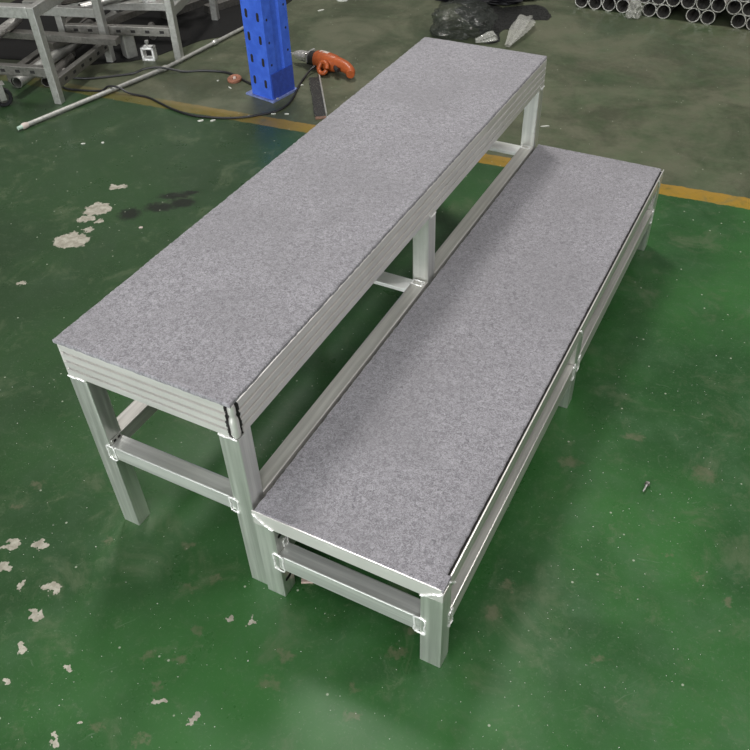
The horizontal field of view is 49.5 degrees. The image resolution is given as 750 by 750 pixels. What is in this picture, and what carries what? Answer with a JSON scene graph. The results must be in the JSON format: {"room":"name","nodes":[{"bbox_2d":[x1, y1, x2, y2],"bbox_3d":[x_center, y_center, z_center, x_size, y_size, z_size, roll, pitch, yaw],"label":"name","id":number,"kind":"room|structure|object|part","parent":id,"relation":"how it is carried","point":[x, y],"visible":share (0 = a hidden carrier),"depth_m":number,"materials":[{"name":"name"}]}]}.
{"room":"factory workshop","nodes":[
{"label":"factory workshop","id":0,"kind":"room"},
{"bbox_2d":[0,0,749,749],"bbox_3d":[1.168,-1.375,3.645,18.000,0.050,18.000,18,47,21],"label":"floor","id":1,"kind":"structure","parent":0,"point":[72,213],"depth_m":1.91,"materials":[{"name":"green paint"}]},
{"bbox_2d":[0,80,12,106],"bbox_3d":[-1.592,-1.196,3.470,0.080,0.100,0.044,-24,47,-22],"label":"wheel","id":2,"kind":"object","parent":1,"relation":"on","point":[6,97],"visible":1,"depth_m":3.47,"materials":[{"name":"black rubber"}]},
{"bbox_2d":[10,19,93,87],"bbox_3d":[-1.526,-1.546,3.883,0.048,0.048,0.727,7,43,10],"label":"tube","id":3,"kind":"object","parent":1,"relation":"on","point":[89,21],"visible":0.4,"depth_m":3.76,"materials":[{"name":"grey metal"}]},
{"bbox_2d":[0,0,115,104],"bbox_3d":[-1.721,-1.527,3.614,0.899,0.400,0.496,7,44,10],"label":"metal frame","id":4,"kind":"object","parent":1,"relation":"on","point":[33,11],"visible":0.98,"depth_m":3.44,"materials":[{"name":"grey metal"}]},
{"bbox_3d":[-1.784,-1.504,3.330,0.815,0.045,0.029,7,44,10],"label":"rail","id":5,"kind":"part","parent":4,"relation":"part of","materials":[{"name":"metal"}]},
{"bbox_3d":[-1.776,-1.327,3.494,0.815,0.042,0.029,7,44,10],"label":"rail","id":6,"kind":"part","parent":4,"relation":"part of","materials":[{"name":"metal"}]},
{"bbox_3d":[-1.365,-1.321,3.374,0.034,0.400,0.034,8,44,11],"label":"leg","id":7,"kind":"part","parent":4,"relation":"part of","materials":[{"name":"metal"}]},
{"bbox_3d":[-1.662,-1.694,3.762,0.810,0.042,0.029,7,43,10],"label":"rail","id":8,"kind":"part","parent":4,"relation":"part of","materials":[{"name":"metal"}]},
{"bbox_3d":[-1.312,-1.604,3.417,0.029,0.045,0.428,9,44,12],"label":"rail","id":9,"kind":"part","parent":4,"relation":"part of","materials":[{"name":"metal"}]},
{"bbox_3d":[-1.303,-1.386,3.618,0.029,0.042,0.428,9,44,12],"label":"rail","id":10,"kind":"part","parent":4,"relation":"part of","materials":[{"name":"metal"}]},
{"bbox_3d":[-1.249,-1.627,3.700,0.034,0.400,0.034,8,44,11],"label":"leg","id":11,"kind":"part","parent":4,"relation":"part of","materials":[{"name":"metal"}]},
{"bbox_2d":[41,53,74,86],"bbox_3d":[-1.447,-1.397,3.719,0.044,0.044,0.279,3,43,6],"label":"tube","id":12,"kind":"object","parent":1,"relation":"on","point":[68,59],"visible":0.7,"depth_m":3.73,"materials":[{"name":"grey metal"}]},
{"bbox_2d":[12,11,116,87],"bbox_3d":[-1.434,-1.544,3.820,0.048,0.048,0.836,10,44,13],"label":"tube","id":13,"kind":"object","parent":12,"relation":"on","point":[57,54],"visible":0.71,"depth_m":3.72,"materials":[{"name":"grey metal"}]},
{"bbox_2d":[47,10,148,49],"bbox_3d":[-1.239,-1.749,3.974,0.045,0.030,0.858,25,49,27],"label":"bar","id":14,"kind":"object","parent":13,"relation":"on","point":[125,15],"visible":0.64,"depth_m":3.94,"materials":[{"name":"grey metal"}]},
{"bbox_2d":[2,29,120,45],"bbox_3d":[-1.473,-1.550,3.725,0.657,0.030,0.045,9,44,12],"label":"bar","id":15,"kind":"object","parent":14,"relation":"on","point":[82,38],"visible":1,"depth_m":3.69,"materials":[{"name":"grey metal"}]},
{"bbox_2d":[0,18,21,38],"bbox_3d":[-1.687,-1.591,3.722,0.044,0.044,0.220,5,43,8],"label":"tube offcut","id":16,"kind":"object","parent":15,"relation":"on","point":[10,24],"visible":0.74,"depth_m":3.71,"materials":[{"name":"metal"}]},
{"bbox_2d":[17,26,243,129],"bbox_3d":[-0.975,-1.421,3.740,0.079,0.025,1.536,25,49,27],"label":"pole","id":17,"kind":"object","parent":1,"relation":"on","point":[214,42],"visible":0.96,"depth_m":3.58,"materials":[{"name":"white metal"}]},
{"bbox_2d":[0,0,291,64],"bbox_3d":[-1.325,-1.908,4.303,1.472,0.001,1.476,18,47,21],"label":"metal frames","id":18,"kind":"object","parent":1,"relation":"on","point":[196,25],"visible":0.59,"depth_m":4.09,"materials":[{"name":"grey metal"}]},
{"bbox_2d":[6,18,95,81],"bbox_3d":[-1.553,-1.620,3.973,0.038,0.050,0.825,8,44,11],"label":"bar","id":19,"kind":"object","parent":18,"relation":"on","point":[31,57],"visible":0.21,"depth_m":3.79,"materials":[{"name":"grey metal"}]},
{"bbox_2d":[114,35,137,58],"bbox_3d":[-1.196,-1.594,3.858,0.056,0.135,0.160,-28,49,-25],"label":"joint","id":20,"kind":"object","parent":18,"relation":"on","point":[128,46],"visible":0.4,"depth_m":3.82,"materials":[{"name":"metal"}]},
{"bbox_2d":[54,0,219,62],"bbox_3d":[-1.144,-1.840,3.897,0.583,0.440,0.583,5,43,8],"label":"trestle","id":21,"kind":"object","parent":18,"relation":"on","point":[172,8],"visible":0.72,"depth_m":3.74,"materials":[{"name":"grey metal"}]},
{"bbox_3d":[-1.459,-1.680,3.739,0.034,0.440,0.034,8,44,11],"label":"leg","id":22,"kind":"part","parent":21,"relation":"part of","materials":[{"name":"metal"}]},
{"bbox_3d":[-1.411,-1.802,3.993,0.029,0.042,0.513,5,43,8],"label":"rail","id":23,"kind":"part","parent":21,"relation":"part of","materials":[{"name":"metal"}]},
{"bbox_2d":[22,0,173,10],"bbox_3d":[-1.317,-1.790,3.929,0.797,0.035,0.050,4,43,7],"label":"bar","id":24,"kind":"object","parent":21,"relation":"on","point":[137,5],"visible":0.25,"depth_m":3.89,"materials":[{"name":"grey metal"}]},
{"bbox_2d":[28,0,84,4],"bbox_3d":[-1.274,-1.892,3.979,0.845,0.044,0.044,-28,48,-25],"label":"tube","id":25,"kind":"object","parent":24,"relation":"on","point":[65,2],"visible":0.14,"depth_m":3.87,"materials":[{"name":"grey metal"}]},
{"bbox_2d":[78,0,123,6],"bbox_3d":[-1.113,-1.876,3.957,0.702,0.040,0.040,-33,51,-29],"label":"tube","id":26,"kind":"object","parent":24,"relation":"on","point":[104,2],"visible":0.34,"depth_m":3.83,"materials":[{"name":"grey metal"}]},
{"bbox_2d":[141,0,155,3],"bbox_3d":[-1.082,-1.819,3.858,0.062,0.088,0.040,-24,47,-22],"label":"coupler","id":27,"kind":"object","parent":24,"relation":"on","point":[143,1],"visible":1,"depth_m":3.87,"materials":[{"name":"metal"}]},
{"bbox_3d":[-1.186,-1.594,3.756,0.513,0.042,0.029,5,43,8],"label":"rail","id":28,"kind":"part","parent":21,"relation":"part of","materials":[{"name":"metal"}]},
{"bbox_3d":[-0.919,-1.632,3.660,0.034,0.440,0.034,8,44,11],"label":"leg","id":29,"kind":"part","parent":21,"relation":"part of","materials":[{"name":"metal"}]},
{"bbox_3d":[-0.874,-1.816,3.857,0.029,0.042,0.513,5,43,8],"label":"rail","id":30,"kind":"part","parent":21,"relation":"part of","materials":[{"name":"metal"}]},
{"bbox_3d":[-0.829,-1.999,4.055,0.034,0.440,0.034,8,44,11],"label":"leg","id":31,"kind":"part","parent":21,"relation":"part of","materials":[{"name":"metal"}]},
{"bbox_2d":[148,22,155,39],"bbox_3d":[-1.112,-1.718,4.059,0.036,0.036,0.150,-11,43,-9],"label":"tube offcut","id":32,"kind":"object","parent":18,"relation":"on","point":[149,23],"visible":0.33,"depth_m":4.04,"materials":[{"name":"metal"}]},
{"bbox_2d":[160,0,208,19],"bbox_3d":[-0.860,-2.067,4.426,0.050,0.038,0.747,29,51,29],"label":"bar","id":33,"kind":"object","parent":18,"relation":"on","point":[191,5],"visible":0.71,"depth_m":4.30,"materials":[{"name":"grey metal"}]},
{"bbox_2d":[204,0,239,13],"bbox_3d":[-0.638,-2.081,4.431,0.677,0.038,0.045,-34,51,-29],"label":"bar","id":34,"kind":"object","parent":18,"relation":"on","point":[222,4],"visible":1,"depth_m":4.30,"materials":[{"name":"grey metal"}]},
{"bbox_2d":[140,40,157,60],"bbox_3d":[-1.061,-1.520,3.806,0.062,0.088,0.040,4,43,7],"label":"coupler","id":35,"kind":"object","parent":1,"relation":"on","point":[143,48],"visible":1,"depth_m":3.80,"materials":[{"name":"metal"}]},
{"bbox_2d":[73,66,250,84],"bbox_3d":[-0.934,-1.365,3.671,0.885,0.038,0.139,5,43,8],"label":"power cable","id":36,"kind":"object","parent":1,"relation":"on","point":[153,67],"visible":0.84,"depth_m":3.69,"materials":[{"name":"black rubber"}]},
{"bbox_2d":[62,65,315,118],"bbox_3d":[-0.809,-1.192,3.477,1.144,0.036,0.441,-5,43,-2],"label":"power cable","id":37,"kind":"object","parent":1,"relation":"on","point":[314,66],"visible":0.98,"depth_m":3.45,"materials":[{"name":"black rubber"}]},
{"bbox_2d":[227,74,241,83],"bbox_3d":[-0.625,-1.318,3.617,0.064,0.020,0.064,18,47,21],"label":"disc","id":38,"kind":"object","parent":1,"relation":"on","point":[235,78],"visible":1,"depth_m":3.61,"materials":[{"name":"orange metal"}]},
{"bbox_2d":[240,0,296,102],"bbox_3d":[-0.464,-1.686,3.094,0.169,1.258,0.162,27,50,28],"label":"upright","id":39,"kind":"object","parent":1,"relation":"on","point":[265,22],"visible":1,"depth_m":3.35,"materials":[{"name":"blue metal"}]},
{"bbox_3d":[-0.445,-1.227,3.517,0.167,0.007,0.162,27,50,28],"label":"plate","id":40,"kind":"part","parent":39,"relation":"part of","materials":[{"name":"blue metal"}]},
{"bbox_2d":[52,37,546,584],"bbox_3d":[-0.033,-0.301,2.105,0.399,0.532,1.606,18,47,21],"label":"stage riser","id":41,"kind":"object","parent":1,"relation":"on","point":[210,330],"visible":0.98,"depth_m":1.69,"materials":[{"name":"grey carpet"}]},
{"bbox_3d":[-0.546,0.156,1.697,0.044,0.445,0.039,18,47,21],"label":"leg","id":42,"kind":"part","parent":41,"relation":"part of","materials":[{"name":"metal"}]},
{"bbox_3d":[-0.369,-0.101,1.933,0.037,0.036,0.743,18,47,21],"label":"rail","id":43,"kind":"part","parent":41,"relation":"part of","materials":[{"name":"metal"}]},
{"bbox_3d":[-0.393,0.191,1.619,0.304,0.038,0.037,18,47,21],"label":"cross rail","id":44,"kind":"part","parent":41,"relation":"part of","materials":[{"name":"metal"}]},
{"bbox_3d":[-0.239,0.258,1.572,0.044,0.445,0.039,18,47,21],"label":"leg","id":45,"kind":"part","parent":41,"relation":"part of","materials":[{"name":"metal"}]},
{"bbox_3d":[-0.055,0.002,1.806,0.037,0.036,0.743,18,47,21],"label":"rail","id":46,"kind":"part","parent":41,"relation":"part of","materials":[{"name":"metal"}]},
{"bbox_3d":[-0.054,-0.268,2.082,0.317,0.011,0.046,18,47,21],"label":"cross rail","id":47,"kind":"part","parent":41,"relation":"part of","materials":[{"name":"metal"}]},
{"bbox_3d":[0.124,-0.221,2.075,0.044,0.445,0.039,18,47,21],"label":"leg","id":48,"kind":"part","parent":41,"relation":"part of","materials":[{"name":"metal"}]},
{"bbox_3d":[0.306,-0.475,2.307,0.037,0.036,0.738,18,47,21],"label":"rail","id":49,"kind":"part","parent":41,"relation":"part of","materials":[{"name":"metal"}]},
{"bbox_3d":[0.306,-0.742,2.580,0.317,0.011,0.051,18,47,21],"label":"cross rail","id":50,"kind":"part","parent":41,"relation":"part of","materials":[{"name":"metal"}]},
{"bbox_3d":[0.484,-0.696,2.574,0.044,0.445,0.039,18,47,21],"label":"leg","id":51,"kind":"part","parent":41,"relation":"part of","materials":[{"name":"metal"}]},
{"bbox_2d":[301,578,311,583],"bbox_3d":[-0.137,0.427,1.708,0.036,0.006,0.022,-2,43,0],"label":"scrap","id":52,"kind":"object","parent":1,"relation":"on","point":[303,581],"visible":0.28,"depth_m":1.70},
{"bbox_2d":[309,74,326,119],"bbox_3d":[-0.244,-1.185,3.455,0.053,0.016,0.413,-6,43,-4],"label":"strip","id":53,"kind":"object","parent":1,"relation":"on","point":[318,101],"visible":0.98,"depth_m":3.44,"materials":[{"name":"metal"}]},
{"bbox_2d":[291,48,354,77],"bbox_3d":[-0.239,-1.400,3.639,0.380,0.082,0.114,23,48,25],"label":"drill","id":54,"kind":"object","parent":1,"relation":"on","point":[326,61],"visible":0.98,"depth_m":3.61,"materials":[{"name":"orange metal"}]},
{"bbox_3d":[-0.144,-1.364,3.596,0.164,0.068,0.069,30,51,30],"label":"handle","id":55,"kind":"part","parent":54,"relation":"part of","materials":[{"name":"orange plastic"}]},
{"bbox_2d":[251,144,663,667],"bbox_3d":[0.317,-0.080,2.047,0.396,0.263,1.600,18,47,21],"label":"stage riser","id":56,"kind":"object","parent":1,"relation":"on","point":[410,478],"visible":1,"depth_m":1.72,"materials":[{"name":"grey carpet"}]},
{"bbox_3d":[-0.198,0.357,1.624,0.044,0.226,0.039,18,47,21],"label":"leg","id":57,"kind":"part","parent":56,"relation":"part of","materials":[{"name":"metal"}]},
{"bbox_3d":[-0.021,0.111,1.869,0.037,0.045,0.739,18,47,21],"label":"rail","id":58,"kind":"part","parent":56,"relation":"part of","materials":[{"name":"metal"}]},
{"bbox_3d":[-0.044,0.401,1.554,0.305,0.045,0.037,18,47,21],"label":"cross rail","id":59,"kind":"part","parent":56,"relation":"part of","materials":[{"name":"metal"}]},
{"bbox_3d":[0.111,0.459,1.499,0.044,0.226,0.039,18,47,21],"label":"leg","id":60,"kind":"part","parent":56,"relation":"part of","materials":[{"name":"metal"}]},
{"bbox_3d":[0.293,0.215,1.741,0.037,0.045,0.739,18,47,21],"label":"rail","id":61,"kind":"part","parent":56,"relation":"part of","materials":[{"name":"metal"}]},
{"bbox_3d":[0.471,-0.017,1.999,0.044,0.226,0.039,18,47,21],"label":"leg","id":62,"kind":"part","parent":56,"relation":"part of","materials":[{"name":"metal"}]},
{"bbox_3d":[0.653,-0.260,2.240,0.037,0.045,0.736,18,47,21],"label":"rail","id":63,"kind":"part","parent":56,"relation":"part of","materials":[{"name":"metal"}]},
{"bbox_3d":[0.830,-0.491,2.497,0.044,0.226,0.039,18,47,21],"label":"leg","id":64,"kind":"part","parent":56,"relation":"part of","materials":[{"name":"metal"}]},
{"bbox_2d":[430,0,497,39],"bbox_3d":[0.422,-1.732,3.928,0.352,0.138,0.338,18,47,21],"label":"plastic bag","id":65,"kind":"object","parent":1,"relation":"on","point":[437,11],"visible":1,"depth_m":3.92,"materials":[{"name":"grey plastic"}]},
{"bbox_2d":[436,0,522,4],"bbox_3d":[0.544,-2.064,4.319,0.795,0.088,0.321,10,44,13],"label":"plastic bag","id":66,"kind":"object","parent":1,"relation":"on","point":[498,2],"visible":0.91,"depth_m":4.22,"materials":[{"name":"black plastic"}]},
{"bbox_2d":[455,3,550,43],"bbox_3d":[0.675,-1.777,4.066,0.452,0.001,0.546,-10,43,-8],"label":"film","id":67,"kind":"object","parent":1,"relation":"on","point":[514,17],"visible":0.96,"depth_m":4.09,"materials":[{"name":"black plastic"}]},
{"bbox_2d":[575,0,588,7],"bbox_3d":[2.115,-3.310,5.614,0.068,0.068,4.600,18,47,21],"label":"pipe","id":68,"kind":"object","parent":1,"relation":"on","point":[580,3],"visible":1,"depth_m":4.17,"materials":[{"name":"grey metal"}]},
{"bbox_2d":[588,0,602,8],"bbox_3d":[2.178,-3.289,5.588,0.068,0.068,4.600,18,47,21],"label":"pipe","id":69,"kind":"object","parent":1,"relation":"on","point":[594,4],"visible":1,"depth_m":4.15,"materials":[{"name":"grey metal"}]},
{"bbox_2d":[602,0,618,10],"bbox_3d":[2.240,-3.269,5.563,0.068,0.068,4.600,18,47,21],"label":"pipe","id":70,"kind":"object","parent":1,"relation":"on","point":[608,5],"visible":1,"depth_m":4.13,"materials":[{"name":"grey metal"}]},
{"bbox_2d":[616,0,635,12],"bbox_3d":[2.303,-3.248,5.538,0.068,0.068,4.600,18,47,21],"label":"pipe","id":71,"kind":"object","parent":1,"relation":"on","point":[622,6],"visible":1,"depth_m":4.10,"materials":[{"name":"grey metal"}]},
{"bbox_2d":[643,481,649,491],"bbox_3d":[0.617,0.255,1.854,0.012,0.012,0.030,24,49,25],"label":"screw","id":72,"kind":"object","parent":1,"relation":"on","point":[647,483],"visible":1,"depth_m":1.86,"materials":[{"name":"metal"}]},
{"bbox_2d":[642,0,658,16],"bbox_3d":[2.419,-3.209,5.490,0.068,0.068,4.600,18,47,21],"label":"pipe","id":73,"kind":"object","parent":1,"relation":"on","point":[649,9],"visible":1,"depth_m":4.05,"materials":[{"name":"grey metal"}]},
{"bbox_2d":[656,1,675,18],"bbox_3d":[2.479,-3.187,5.463,0.068,0.068,4.600,18,47,21],"label":"pipe","id":74,"kind":"object","parent":1,"relation":"on","point":[664,10],"visible":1,"depth_m":4.03,"materials":[{"name":"grey metal"}]},
{"bbox_2d":[652,0,665,4],"bbox_3d":[2.447,-3.242,5.436,0.068,0.068,4.600,18,47,21],"label":"pipe","id":75,"kind":"object","parent":74,"relation":"on","point":[657,2],"visible":1,"depth_m":3.98,"materials":[{"name":"grey metal"}]},
{"bbox_2d":[666,0,680,6],"bbox_3d":[2.510,-3.223,5.412,0.068,0.068,4.600,18,47,21],"label":"pipe","id":76,"kind":"object","parent":74,"relation":"on","point":[672,3],"visible":1,"depth_m":3.97,"materials":[{"name":"grey metal"}]},
{"bbox_2d":[686,4,703,21],"bbox_3d":[2.606,-3.148,5.415,0.068,0.068,4.600,18,47,21],"label":"pipe","id":77,"kind":"object","parent":1,"relation":"on","point":[693,14],"visible":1,"depth_m":3.98,"materials":[{"name":"grey metal"}]},
{"bbox_2d":[681,0,696,8],"bbox_3d":[2.572,-3.201,5.386,0.068,0.068,4.600,18,47,21],"label":"pipe","id":78,"kind":"object","parent":77,"relation":"on","point":[687,4],"visible":1,"depth_m":3.95,"materials":[{"name":"grey metal"}]},
{"bbox_2d":[700,5,718,24],"bbox_3d":[2.665,-3.126,5.388,0.068,0.068,4.600,18,47,21],"label":"pipe","id":79,"kind":"object","parent":1,"relation":"on","point":[708,16],"visible":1,"depth_m":3.95,"materials":[{"name":"grey metal"}]},
{"bbox_2d":[696,0,712,9],"bbox_3d":[2.635,-3.183,5.364,0.068,0.068,4.600,18,47,21],"label":"pipe","id":80,"kind":"object","parent":79,"relation":"on","point":[701,4],"visible":1,"depth_m":3.93,"materials":[{"name":"grey metal"}]},
{"bbox_2d":[711,0,729,12],"bbox_3d":[2.696,-3.162,5.337,0.068,0.068,4.600,18,47,21],"label":"pipe","id":81,"kind":"object","parent":79,"relation":"on","point":[717,6],"visible":1,"depth_m":3.91,"materials":[{"name":"grey metal"}]},
{"bbox_2d":[731,9,747,27],"bbox_3d":[2.792,-3.088,5.341,0.068,0.068,4.600,18,47,21],"label":"pipe","id":82,"kind":"object","parent":1,"relation":"on","point":[738,20],"visible":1,"depth_m":3.90,"materials":[{"name":"grey metal"}]},
{"bbox_2d":[726,0,744,14],"bbox_3d":[2.758,-3.140,5.311,0.068,0.068,4.600,18,47,21],"label":"pipe","id":83,"kind":"object","parent":82,"relation":"on","point":[733,7],"visible":1,"depth_m":3.88,"materials":[{"name":"grey metal"}]},
{"bbox_2d":[746,17,749,29],"bbox_3d":[2.851,-3.064,5.312,0.068,0.068,4.600,18,47,21],"label":"pipe","id":84,"kind":"object","parent":1,"relation":"on","point":[748,19],"visible":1,"depth_m":3.86,"materials":[{"name":"grey metal"}]},
{"bbox_2d":[742,0,749,16],"bbox_3d":[2.820,-3.119,5.285,0.068,0.068,4.600,18,47,21],"label":"pipe","id":85,"kind":"object","parent":84,"relation":"on","point":[746,7],"visible":1,"depth_m":3.85,"materials":[{"name":"grey metal"}]}
]}

